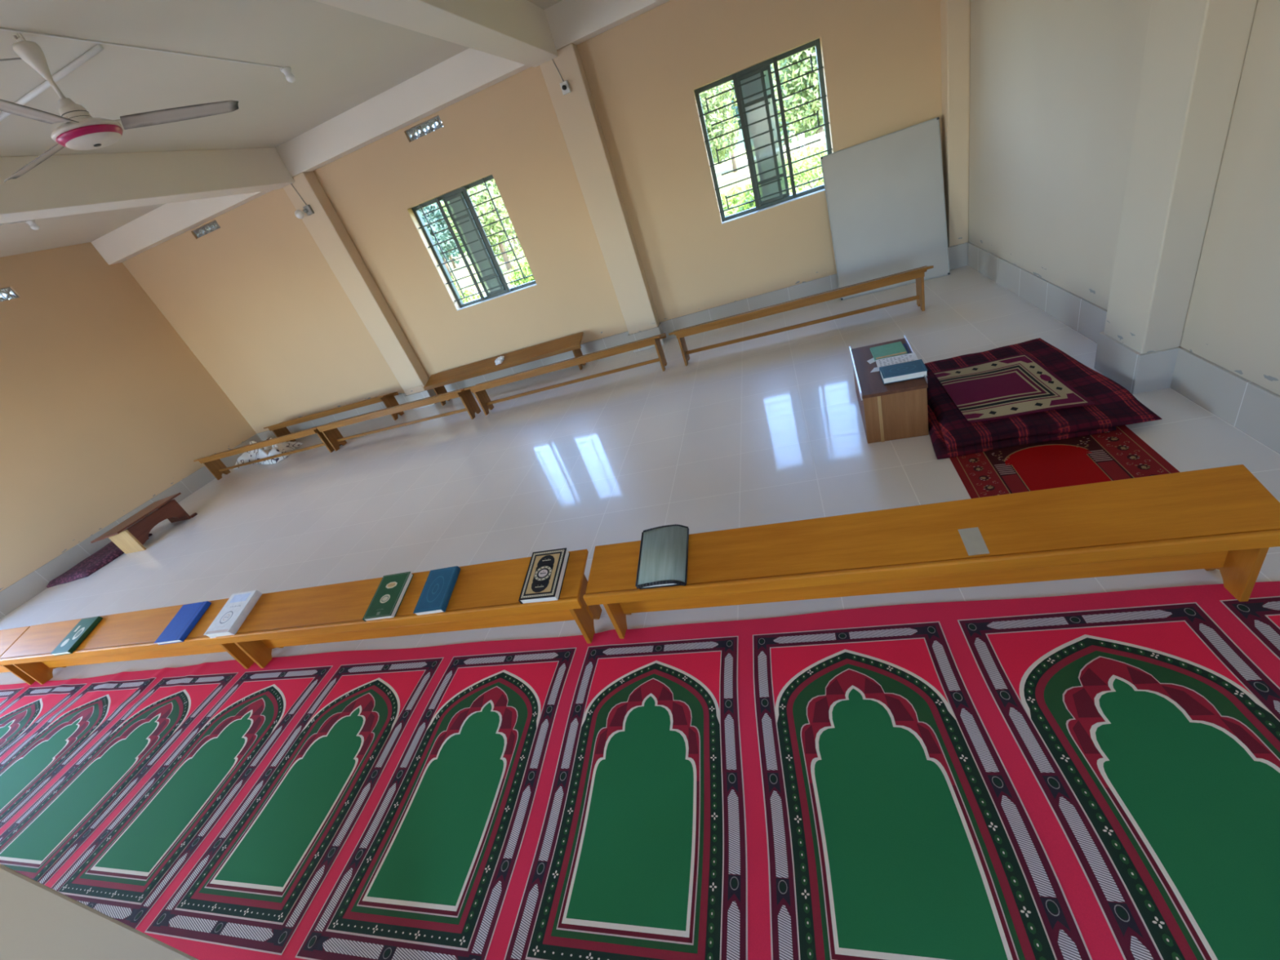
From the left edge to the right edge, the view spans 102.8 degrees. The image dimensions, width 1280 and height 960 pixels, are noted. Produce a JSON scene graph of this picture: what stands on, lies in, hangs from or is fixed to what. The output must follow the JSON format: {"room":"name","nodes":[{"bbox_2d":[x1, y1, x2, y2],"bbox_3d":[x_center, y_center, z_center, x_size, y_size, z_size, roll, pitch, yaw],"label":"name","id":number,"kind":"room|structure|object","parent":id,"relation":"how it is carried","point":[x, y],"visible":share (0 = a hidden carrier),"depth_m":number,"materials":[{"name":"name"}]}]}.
{"room":"mosque","nodes":[
{"label":"mosque","id":0,"kind":"room"},
{"bbox_2d":[0,242,256,591],"bbox_3d":[-6.747,0.563,3.575,0.150,2.910,8.115,-10,31,18],"label":"wall","id":1,"kind":"structure","parent":0,"point":[105,407],"depth_m":5.74,"materials":[{"name":"beige paint"}]},
{"bbox_2d":[0,287,18,302],"bbox_3d":[-6.621,-1.847,5.199,0.050,0.123,0.429,-10,31,18],"label":"block","id":2,"kind":"object","parent":1,"relation":"attached to","point":[6,292],"visible":0.94,"depth_m":5.32,"materials":[{"name":"grey concrete"}]},
{"bbox_2d":[0,434,262,618],"bbox_3d":[-6.256,1.658,4.210,0.013,0.200,8.102,-10,31,18],"label":"baseboard","id":3,"kind":"structure","parent":1,"relation":"attached to","point":[16,594],"depth_m":5.46,"materials":[{"name":"tile"}]},
{"bbox_2d":[0,0,562,257],"bbox_3d":[-2.920,-1.305,1.169,9.425,0.150,9.665,-10,31,18],"label":"ceiling","id":4,"kind":"structure","parent":0,"point":[339,60],"depth_m":3.16,"materials":[{"name":"grey paint"}]},
{"bbox_2d":[0,111,11,121],"bbox_3d":[-3.409,-1.945,2.718,0.122,0.023,0.053,-10,31,18],"label":"fluorescent light","id":5,"kind":"object","parent":4,"relation":"in","point":[3,115],"depth_m":2.73,"materials":[{"name":"white plastic"}]},
{"bbox_2d":[0,220,26,225],"bbox_3d":[-5.543,-1.858,3.888,0.016,0.009,1.520,-10,31,18],"label":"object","id":6,"kind":"structure","parent":4,"relation":"attached to","point":[24,220],"depth_m":4.42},
{"bbox_2d":[25,219,39,230],"bbox_3d":[-5.412,-2.272,4.561,0.068,0.078,0.068,-10,31,18],"label":"ceiling lamp","id":7,"kind":"object","parent":4,"relation":"attached to","point":[33,225],"visible":0.99,"depth_m":4.54,"materials":[{"name":"white plastic"}]},
{"bbox_2d":[14,80,51,105],"bbox_3d":[-3.113,-1.998,2.620,0.306,0.023,0.055,-10,31,18],"label":"fluorescent light","id":8,"kind":"object","parent":4,"relation":"in","point":[44,86],"depth_m":2.64,"materials":[{"name":"white plastic"}]},
{"bbox_2d":[52,44,103,83],"bbox_3d":[-2.781,-2.057,2.511,0.442,0.023,0.055,-10,31,18],"label":"fluorescent light","id":9,"kind":"object","parent":4,"relation":"in","point":[66,70],"depth_m":2.53,"materials":[{"name":"white plastic"}]},
{"bbox_2d":[0,32,238,182],"bbox_3d":[-2.760,-1.722,2.345,1.060,0.425,1.178,-10,31,18],"label":"ceiling fan","id":10,"kind":"object","parent":4,"relation":"hanging from","point":[79,131],"depth_m":2.33,"materials":[{"name":"white metal"}]},
{"bbox_2d":[0,26,283,68],"bbox_3d":[-2.551,-2.277,2.711,0.012,0.006,1.780,-10,31,18],"label":"cable","id":11,"kind":"object","parent":4,"relation":"attached to","point":[1,28],"depth_m":2.56,"materials":[{"name":"white plastic"}]},
{"bbox_2d":[0,147,294,223],"bbox_3d":[-4.359,-0.951,1.949,0.230,0.310,7.955,-10,31,18],"label":"beam","id":12,"kind":"structure","parent":4,"relation":"attached to","point":[66,184],"depth_m":3.85,"materials":[{"name":"white paint"}]},
{"bbox_2d":[280,66,295,83],"bbox_3d":[-2.397,-2.762,3.490,0.068,0.078,0.068,-10,31,18],"label":"ceiling lamp","id":13,"kind":"object","parent":4,"relation":"attached to","point":[290,77],"visible":1,"depth_m":3.47,"materials":[{"name":"white plastic"}]},
{"bbox_2d":[314,0,558,67],"bbox_3d":[-1.512,-1.458,1.012,0.230,0.310,7.955,-10,31,18],"label":"beam","id":14,"kind":"structure","parent":4,"relation":"attached to","point":[518,31],"depth_m":3.13,"materials":[{"name":"white paint"}]},
{"bbox_2d":[461,271,531,301],"bbox_3d":[-9.446,-6.597,21.102,15.500,0.010,8.500,-10,31,18],"label":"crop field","id":15,"kind":"structure","parent":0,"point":[493,284],"depth_m":22.12,"materials":[{"name":"white"}]},
{"bbox_2d":[122,0,942,433],"bbox_3d":[-1.705,-2.504,5.511,9.425,2.910,0.150,-10,31,18],"label":"wall","id":16,"kind":"structure","parent":0,"point":[255,298],"depth_m":5.13,"materials":[{"name":"beige paint"}]},
{"bbox_2d":[193,220,220,238],"bbox_3d":[-4.964,-2.897,5.896,0.422,0.094,0.050,-10,31,18],"label":"block","id":17,"kind":"object","parent":16,"relation":"attached to","point":[211,227],"visible":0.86,"depth_m":5.88,"materials":[{"name":"grey concrete"}]},
{"bbox_2d":[290,183,314,218],"bbox_3d":[-3.545,-2.885,5.282,0.177,0.314,0.083,-33,32,-21],"label":"wall lamp","id":18,"kind":"object","parent":16,"relation":"attached to","point":[308,209],"visible":1,"depth_m":5.32,"materials":[{"name":"grey metal"}]},
{"bbox_2d":[283,171,428,395],"bbox_3d":[-3.168,-2.122,5.879,0.318,2.465,0.170,-10,31,18],"label":"pillar","id":19,"kind":"structure","parent":16,"relation":"attached to","point":[325,226],"depth_m":5.74,"materials":[{"name":"paint"}]},
{"bbox_2d":[90,0,670,265],"bbox_3d":[-2.137,-3.495,4.735,9.125,0.265,0.160,-10,31,18],"label":"beam","id":20,"kind":"structure","parent":16,"relation":"attached to","point":[471,71],"depth_m":4.75,"materials":[{"name":"white paint"}]},
{"bbox_2d":[405,115,443,142],"bbox_3d":[-2.068,-3.401,4.951,0.418,0.106,0.050,-10,31,18],"label":"block","id":21,"kind":"object","parent":16,"relation":"attached to","point":[429,123],"visible":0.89,"depth_m":4.94,"materials":[{"name":"grey metal"}]},
{"bbox_2d":[411,174,537,311],"bbox_3d":[-1.768,-2.515,5.507,1.071,1.089,0.146,-10,31,18],"label":"window","id":22,"kind":"structure","parent":16,"relation":"in","point":[504,290],"depth_m":5.52,"materials":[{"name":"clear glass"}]},
{"bbox_2d":[551,58,571,95],"bbox_3d":[-0.672,-3.433,4.338,0.072,0.258,0.060,-10,31,18],"label":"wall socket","id":23,"kind":"object","parent":16,"relation":"attached to","point":[565,87],"visible":1,"depth_m":4.37,"materials":[{"name":"white plastic"}]},
{"bbox_2d":[539,43,659,334],"bbox_3d":[-0.324,-2.631,4.947,0.325,2.465,0.160,-10,31,18],"label":"pillar","id":24,"kind":"structure","parent":16,"relation":"attached to","point":[575,111],"depth_m":4.78,"materials":[{"name":"paint"}]},
{"bbox_2d":[256,241,968,440],"bbox_3d":[-1.316,-1.310,6.046,9.125,0.200,0.173,-10,31,18],"label":"baseboard","id":25,"kind":"structure","parent":16,"relation":"attached to","point":[957,254],"depth_m":5.54,"materials":[{"name":"tile"}]},
{"bbox_2d":[693,38,832,224],"bbox_3d":[1.127,-3.035,4.552,1.073,1.089,0.146,-10,31,18],"label":"window","id":26,"kind":"structure","parent":16,"relation":"in","point":[760,68],"depth_m":4.51,"materials":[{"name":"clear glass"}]},
{"bbox_2d":[940,0,970,247],"bbox_3d":[2.483,-3.131,4.024,0.155,2.465,0.160,-10,31,18],"label":"pillar","id":27,"kind":"structure","parent":16,"relation":"attached to","point":[955,15],"depth_m":4.08,"materials":[{"name":"paint"}]},
{"bbox_2d":[0,265,1279,684],"bbox_3d":[-1.939,1.024,2.890,9.425,0.120,8.415,-10,31,18],"label":"floor","id":28,"kind":"structure","parent":0,"point":[766,429],"depth_m":3.71,"materials":[{"name":"grey tile"}]},
{"bbox_2d":[0,863,198,959],"bbox_3d":[-1.141,0.346,0.434,0.320,2.910,0.318,-10,31,18],"label":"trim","id":29,"kind":"structure","parent":28,"relation":"on","point":[38,922],"depth_m":0.72,"materials":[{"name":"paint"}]},
{"bbox_2d":[46,533,152,587],"bbox_3d":[-5.680,0.810,5.391,0.599,0.063,0.761,-10,31,18],"label":"rug","id":30,"kind":"object","parent":28,"relation":"on","point":[110,552],"visible":0.7,"depth_m":5.23,"materials":[{"name":"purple fabric"}]},
{"bbox_2d":[90,492,197,554],"bbox_3d":[-5.260,0.484,5.443,0.490,0.290,0.690,-10,31,18],"label":"book stand","id":31,"kind":"object","parent":28,"relation":"on","point":[132,539],"visible":1,"depth_m":5.28,"materials":[{"name":"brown wood"}]},
{"bbox_2d":[193,422,341,479],"bbox_3d":[-4.649,-0.351,6.391,2.118,0.344,0.248,-10,31,18],"label":"bench","id":32,"kind":"object","parent":28,"relation":"on","point":[215,466],"visible":0.71,"depth_m":6.33,"materials":[{"name":"brown wood"}]},
{"bbox_2d":[233,436,303,469],"bbox_3d":[-5.043,-0.418,6.885,1.162,0.202,0.576,-5,33,26],"label":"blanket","id":33,"kind":"object","parent":28,"relation":"on","point":[286,446],"visible":0.67,"depth_m":6.74,"materials":[{"name":"white fabric"}]},
{"bbox_2d":[263,391,404,441],"bbox_3d":[-4.026,-0.790,6.730,2.118,0.344,0.248,-9,31,19],"label":"bench","id":34,"kind":"object","parent":28,"relation":"on","point":[279,429],"visible":0.7,"depth_m":6.51,"materials":[{"name":"brown wood"}]},
{"bbox_2d":[313,385,480,451],"bbox_3d":[-2.736,-0.684,5.749,2.118,0.344,0.248,-9,31,19],"label":"bench","id":35,"kind":"object","parent":28,"relation":"on","point":[331,431],"visible":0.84,"depth_m":5.62,"materials":[{"name":"brown wood"}]},
{"bbox_2d":[423,332,586,405],"bbox_3d":[-1.575,-1.267,5.990,2.088,0.344,0.248,-10,31,18],"label":"bench","id":36,"kind":"object","parent":28,"relation":"on","point":[437,381],"visible":0.71,"depth_m":5.87,"materials":[{"name":"brown wood"}]},
{"bbox_2d":[494,355,504,364],"bbox_3d":[-1.623,-1.386,5.907,0.116,0.061,0.152,-1,35,31],"label":"crumpled paper","id":37,"kind":"object","parent":36,"relation":"on","point":[499,360],"visible":1,"depth_m":5.88,"materials":[{"name":"white paper"}]},
{"bbox_2d":[463,333,666,415],"bbox_3d":[-0.739,-1.043,5.096,2.118,0.344,0.248,-10,31,17],"label":"bench","id":38,"kind":"object","parent":28,"relation":"on","point":[479,391],"visible":1,"depth_m":4.99,"materials":[{"name":"brown wood"}]},
{"bbox_2d":[0,581,1279,959],"bbox_3d":[-2.038,1.324,2.314,9.015,0.018,1.280,-10,31,18],"label":"carpet","id":39,"kind":"object","parent":28,"relation":"on","point":[1088,776],"visible":1,"depth_m":1.58,"materials":[{"name":"carpet"}]},
{"bbox_2d":[0,626,55,684],"bbox_3d":[-5.156,1.388,3.826,2.118,0.341,0.248,-10,31,18],"label":"bench","id":40,"kind":"object","parent":39,"relation":"on","point":[8,637],"visible":0.41,"depth_m":3.49,"materials":[{"name":"orange wood"}]},
{"bbox_2d":[0,598,253,684],"bbox_3d":[-3.170,1.033,3.175,2.118,0.341,0.248,-10,31,18],"label":"bench","id":41,"kind":"object","parent":39,"relation":"on","point":[132,635],"visible":0.66,"depth_m":3.10,"materials":[{"name":"orange wood"}]},
{"bbox_2d":[50,616,102,655],"bbox_3d":[-3.499,0.968,3.178,0.179,0.080,0.235,-11,31,17],"label":"book","id":42,"kind":"object","parent":41,"relation":"on","point":[84,627],"visible":1,"depth_m":3.16,"materials":[{"name":"green paper"}]},
{"bbox_2d":[154,600,211,644],"bbox_3d":[-2.562,0.801,2.869,0.209,0.081,0.235,-11,31,17],"label":"book","id":43,"kind":"object","parent":41,"relation":"on","point":[185,620],"visible":1,"depth_m":2.85,"materials":[{"name":"blue paper"}]},
{"bbox_2d":[215,549,602,668],"bbox_3d":[-1.185,0.681,2.519,2.118,0.341,0.248,-10,31,18],"label":"bench","id":44,"kind":"object","parent":39,"relation":"on","point":[484,595],"visible":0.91,"depth_m":2.42,"materials":[{"name":"orange wood"}]},
{"bbox_2d":[203,590,262,638],"bbox_3d":[-2.184,0.720,2.748,0.189,0.096,0.248,-11,31,17],"label":"book","id":45,"kind":"object","parent":44,"relation":"on","point":[238,606],"visible":1,"depth_m":2.72,"materials":[{"name":"white paper"}]},
{"bbox_2d":[362,571,413,621],"bbox_3d":[-1.193,0.552,2.425,0.169,0.080,0.235,-11,31,17],"label":"book","id":46,"kind":"object","parent":44,"relation":"on","point":[389,594],"visible":1,"depth_m":2.40,"materials":[{"name":"green paper"}]},
{"bbox_2d":[413,565,460,615],"bbox_3d":[-0.922,0.505,2.331,0.154,0.082,0.226,-11,31,16],"label":"book","id":47,"kind":"object","parent":44,"relation":"on","point":[437,589],"visible":1,"depth_m":2.31,"materials":[{"name":"blue paper"}]},
{"bbox_2d":[518,547,569,604],"bbox_3d":[-0.403,0.405,2.163,0.172,0.090,0.240,-10,31,18],"label":"book","id":48,"kind":"object","parent":44,"relation":"on","point":[546,571],"visible":1,"depth_m":2.14,"materials":[{"name":"paper"}]},
{"bbox_2d":[668,265,933,365],"bbox_3d":[1.311,-1.392,4.395,2.118,0.344,0.248,-9,31,20],"label":"bench","id":49,"kind":"object","parent":28,"relation":"on","point":[917,273],"visible":1,"depth_m":4.26,"materials":[{"name":"brown wood"}]},
{"bbox_2d":[820,116,950,300],"bbox_3d":[2.178,-2.336,4.529,0.942,1.222,0.215,-8,32,22],"label":"whiteboard","id":50,"kind":"object","parent":28,"relation":"on","point":[885,194],"visible":1,"depth_m":4.49,"materials":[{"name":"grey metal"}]},
{"bbox_2d":[848,334,928,443],"bbox_3d":[1.418,-0.534,2.939,0.314,0.311,0.678,-8,32,21],"label":"desk","id":51,"kind":"object","parent":28,"relation":"on","point":[895,411],"visible":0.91,"depth_m":2.69,"materials":[{"name":"brown wood"}]},
{"bbox_2d":[866,357,875,364],"bbox_3d":[1.351,-0.694,2.959,0.090,0.001,0.050,-26,30,-9],"label":"paper slip","id":52,"kind":"object","parent":51,"relation":"on","point":[872,360],"visible":0.57,"depth_m":2.96,"materials":[{"name":"white paper"}]},
{"bbox_2d":[871,367,879,372],"bbox_3d":[1.335,-0.618,2.844,0.100,0.001,0.055,-5,33,25],"label":"paper slip","id":53,"kind":"object","parent":51,"relation":"on","point":[875,369],"visible":0.36,"depth_m":2.85,"materials":[{"name":"white paper"}]},
{"bbox_2d":[875,352,918,368],"bbox_3d":[1.420,-0.663,2.832,0.200,0.003,0.110,-8,32,22],"label":"printed sheet","id":54,"kind":"object","parent":51,"relation":"on","point":[908,357],"visible":1,"depth_m":2.83,"materials":[{"name":"white paper"}]},
{"bbox_2d":[879,359,927,384],"bbox_3d":[1.385,-0.572,2.695,0.205,0.035,0.154,-8,32,21],"label":"book","id":55,"kind":"object","parent":51,"relation":"on","point":[911,370],"visible":1,"depth_m":2.66,"materials":[{"name":"blue paper"}]},
{"bbox_2d":[902,342,910,353],"bbox_3d":[1.451,-0.715,2.931,0.170,0.002,0.280,-7,32,23],"label":"folder","id":56,"kind":"object","parent":51,"relation":"on","point":[905,346],"visible":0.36,"depth_m":2.96,"materials":[{"name":"blue plastic"}]},
{"bbox_2d":[870,341,907,361],"bbox_3d":[1.445,-0.749,2.977,0.169,0.012,0.190,-9,32,20],"label":"book","id":57,"kind":"object","parent":56,"relation":"on","point":[896,348],"visible":0.91,"depth_m":2.97,"materials":[{"name":"green paper"}]},
{"bbox_2d":[583,464,1279,638],"bbox_3d":[0.829,0.327,1.848,2.138,0.341,0.248,-10,31,19],"label":"bench","id":58,"kind":"object","parent":28,"relation":"on","point":[1224,519],"visible":1,"depth_m":1.67,"materials":[{"name":"orange wood"}]},
{"bbox_2d":[635,524,688,589],"bbox_3d":[0.090,0.300,2.010,0.198,0.104,0.275,-10,31,18],"label":"book","id":59,"kind":"object","parent":58,"relation":"on","point":[663,558],"visible":1,"depth_m":1.99,"materials":[{"name":"grey paper"}]},
{"bbox_2d":[958,527,989,555],"bbox_3d":[1.073,0.197,1.645,0.058,0.025,0.101,-10,31,18],"label":"tape patch","id":60,"kind":"object","parent":58,"relation":"on","point":[974,543],"visible":1,"depth_m":1.64,"materials":[{"name":"grey paper"}]},
{"bbox_2d":[924,337,1161,459],"bbox_3d":[1.937,-0.483,2.749,0.876,0.087,1.031,-10,31,18],"label":"quilt","id":61,"kind":"object","parent":28,"relation":"on","point":[951,435],"visible":0.66,"depth_m":2.46,"materials":[{"name":"fabric"}]},
{"bbox_2d":[933,353,1095,422],"bbox_3d":[1.907,-0.492,2.688,0.500,0.012,0.660,-10,31,18],"label":"mat","id":62,"kind":"object","parent":61,"relation":"on","point":[1015,385],"visible":1,"depth_m":2.65,"materials":[{"name":"purple fabric"}]},
{"bbox_2d":[949,425,1180,498],"bbox_3d":[1.798,-0.054,2.217,0.750,0.005,1.060,-10,31,18],"label":"rug","id":63,"kind":"object","parent":28,"relation":"on","point":[1119,454],"visible":0.3,"depth_m":2.22,"materials":[{"name":"red fabric"}]},
{"bbox_2d":[968,0,1279,395],"bbox_3d":[1.940,-0.984,0.716,0.150,2.910,8.115,-10,31,18],"label":"wall","id":64,"kind":"structure","parent":0,"point":[1055,84],"depth_m":2.65,"materials":[{"name":"paint"}]},
{"bbox_2d":[967,242,1279,453],"bbox_3d":[2.197,0.194,1.359,0.156,0.200,7.942,-10,31,18],"label":"baseboard","id":65,"kind":"structure","parent":64,"relation":"attached to","point":[1250,407],"depth_m":2.39,"materials":[{"name":"tile"}]},
{"bbox_2d":[1103,0,1257,353],"bbox_3d":[2.002,-1.777,1.809,0.143,2.730,0.310,-10,31,18],"label":"pillar","id":66,"kind":"structure","parent":64,"relation":"attached to","point":[1195,51],"depth_m":2.03,"materials":[{"name":"paint"}]},
{"label":"outside","id":67,"kind":"structure","parent":0,"visible":0},
{"bbox_2d":[444,127,824,292],"bbox_3d":[-3.186,-43.589,78.799,280.000,0.250,164.335,-10,31,18],"label":"ground","id":68,"kind":"structure","parent":67,"point":[741,174],"depth_m":36.45,"materials":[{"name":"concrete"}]},
{"bbox_2d":[418,200,455,284],"bbox_3d":[-12.036,-13.224,28.523,3.883,5.164,4.512,-10,31,18],"label":"tree","id":69,"kind":"object","parent":68,"relation":"on","point":[440,225],"visible":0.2,"depth_m":27.91,"materials":[{"name":"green plant"}]},
{"bbox_2d":[431,205,465,268],"bbox_3d":[-18.648,-23.258,46.790,3.035,7.614,4.103,-10,31,18],"label":"tree","id":70,"kind":"object","parent":68,"relation":"on","point":[457,253],"visible":0.04,"depth_m":48.35,"materials":[{"name":"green plant"}]},
{"bbox_2d":[450,275,484,303],"bbox_3d":[-4.047,-3.481,10.866,1.561,1.726,1.568,-10,31,18],"label":"bush","id":71,"kind":"object","parent":68,"relation":"on","point":[467,291],"visible":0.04,"depth_m":10.88,"materials":[{"name":"green plant"}]},
{"bbox_2d":[440,178,524,270],"bbox_3d":[-7.734,-13.165,26.032,3.811,4.874,5.366,-10,31,18],"label":"tree","id":72,"kind":"object","parent":68,"relation":"on","point":[477,198],"visible":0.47,"depth_m":24.57,"materials":[{"name":"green plant"}]},
{"bbox_2d":[471,182,518,249],"bbox_3d":[-11.263,-22.110,39.674,3.134,8.204,3.314,-32,31,-19],"label":"tree","id":73,"kind":"object","parent":68,"relation":"on","point":[511,232],"visible":0.02,"depth_m":41.47,"materials":[{"name":"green plant"}]},
{"bbox_2d":[506,258,534,287],"bbox_3d":[-2.234,-4.343,11.542,1.258,1.357,1.577,-36,33,-25],"label":"bush","id":74,"kind":"object","parent":68,"relation":"on","point":[525,267],"visible":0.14,"depth_m":11.24,"materials":[{"name":"green plant"}]},
{"bbox_2d":[449,88,812,256],"bbox_3d":[-1.212,-57.596,92.379,260.000,8.021,22.000,-10,31,18],"label":"building","id":75,"kind":"structure","parent":68,"relation":"on","point":[740,146],"depth_m":79.57,"materials":[{"name":"white"}]},
{"bbox_2d":[699,80,740,162],"bbox_3d":[2.194,-15.644,22.680,4.350,6.117,5.102,-10,31,18],"label":"tree","id":76,"kind":"object","parent":68,"relation":"on","point":[714,103],"visible":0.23,"depth_m":20.89,"materials":[{"name":"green plant"}]},
{"bbox_2d":[701,80,743,172],"bbox_3d":[5.622,-24.934,34.650,3.516,7.379,2.832,-10,31,18],"label":"tree","id":77,"kind":"object","parent":68,"relation":"on","point":[734,165],"visible":0.03,"depth_m":35.31,"materials":[{"name":"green plant"}]},
{"bbox_2d":[719,184,746,217],"bbox_3d":[1.372,-4.305,9.037,1.284,1.540,1.519,-31,31,-17],"label":"bush","id":78,"kind":"object","parent":68,"relation":"on","point":[731,200],"visible":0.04,"depth_m":8.64,"materials":[{"name":"green plant"}]},
{"bbox_2d":[715,70,773,152],"bbox_3d":[6.135,-20.686,26.789,4.601,7.871,4.871,-10,31,18],"label":"tree","id":79,"kind":"object","parent":68,"relation":"on","point":[762,114],"visible":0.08,"depth_m":27.12,"materials":[{"name":"green plant"}]},
{"bbox_2d":[733,77,759,155],"bbox_3d":[8.306,-28.584,37.893,3.788,8.493,3.436,-10,31,18],"label":"tree","id":80,"kind":"object","parent":68,"relation":"on","point":[739,121],"visible":0.02,"depth_m":39.08,"materials":[{"name":"green plant"}]},
{"bbox_2d":[736,178,779,213],"bbox_3d":[1.813,-3.651,7.668,0.871,1.547,0.835,-10,31,18],"label":"bush","id":81,"kind":"object","parent":68,"relation":"on","point":[749,197],"visible":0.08,"depth_m":7.27,"materials":[{"name":"green plant"}]},
{"bbox_2d":[757,63,792,148],"bbox_3d":[8.917,-26.637,33.339,3.243,9.420,3.818,-10,31,18],"label":"tree","id":82,"kind":"object","parent":68,"relation":"on","point":[788,131],"visible":0.02,"depth_m":34.90,"materials":[{"name":"green plant"}]},
{"bbox_2d":[742,131,826,195],"bbox_3d":[6.346,-9.995,15.285,6.300,1.550,0.260,-10,31,18],"label":"wall","id":83,"kind":"structure","parent":68,"relation":"on","point":[768,164],"depth_m":15.73,"materials":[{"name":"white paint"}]},
{"bbox_2d":[761,46,824,143],"bbox_3d":[5.948,-13.435,16.245,4.280,6.534,4.698,-10,31,18],"label":"tree","id":84,"kind":"object","parent":68,"relation":"on","point":[802,68],"visible":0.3,"depth_m":16.37,"materials":[{"name":"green plant"}]},
{"bbox_2d":[770,142,826,193],"bbox_3d":[4.046,-6.625,11.276,2.062,1.486,2.248,-6,33,24],"label":"bush","id":85,"kind":"object","parent":68,"relation":"on","point":[809,175],"visible":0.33,"depth_m":11.01,"materials":[{"name":"green plant"}]},
{"bbox_2d":[791,76,811,137],"bbox_3d":[11.277,-29.302,36.847,3.369,8.866,3.528,-10,31,18],"label":"tree","id":86,"kind":"object","parent":68,"relation":"on","point":[802,77],"visible":0.02,"depth_m":38.39,"materials":[{"name":"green plant"}]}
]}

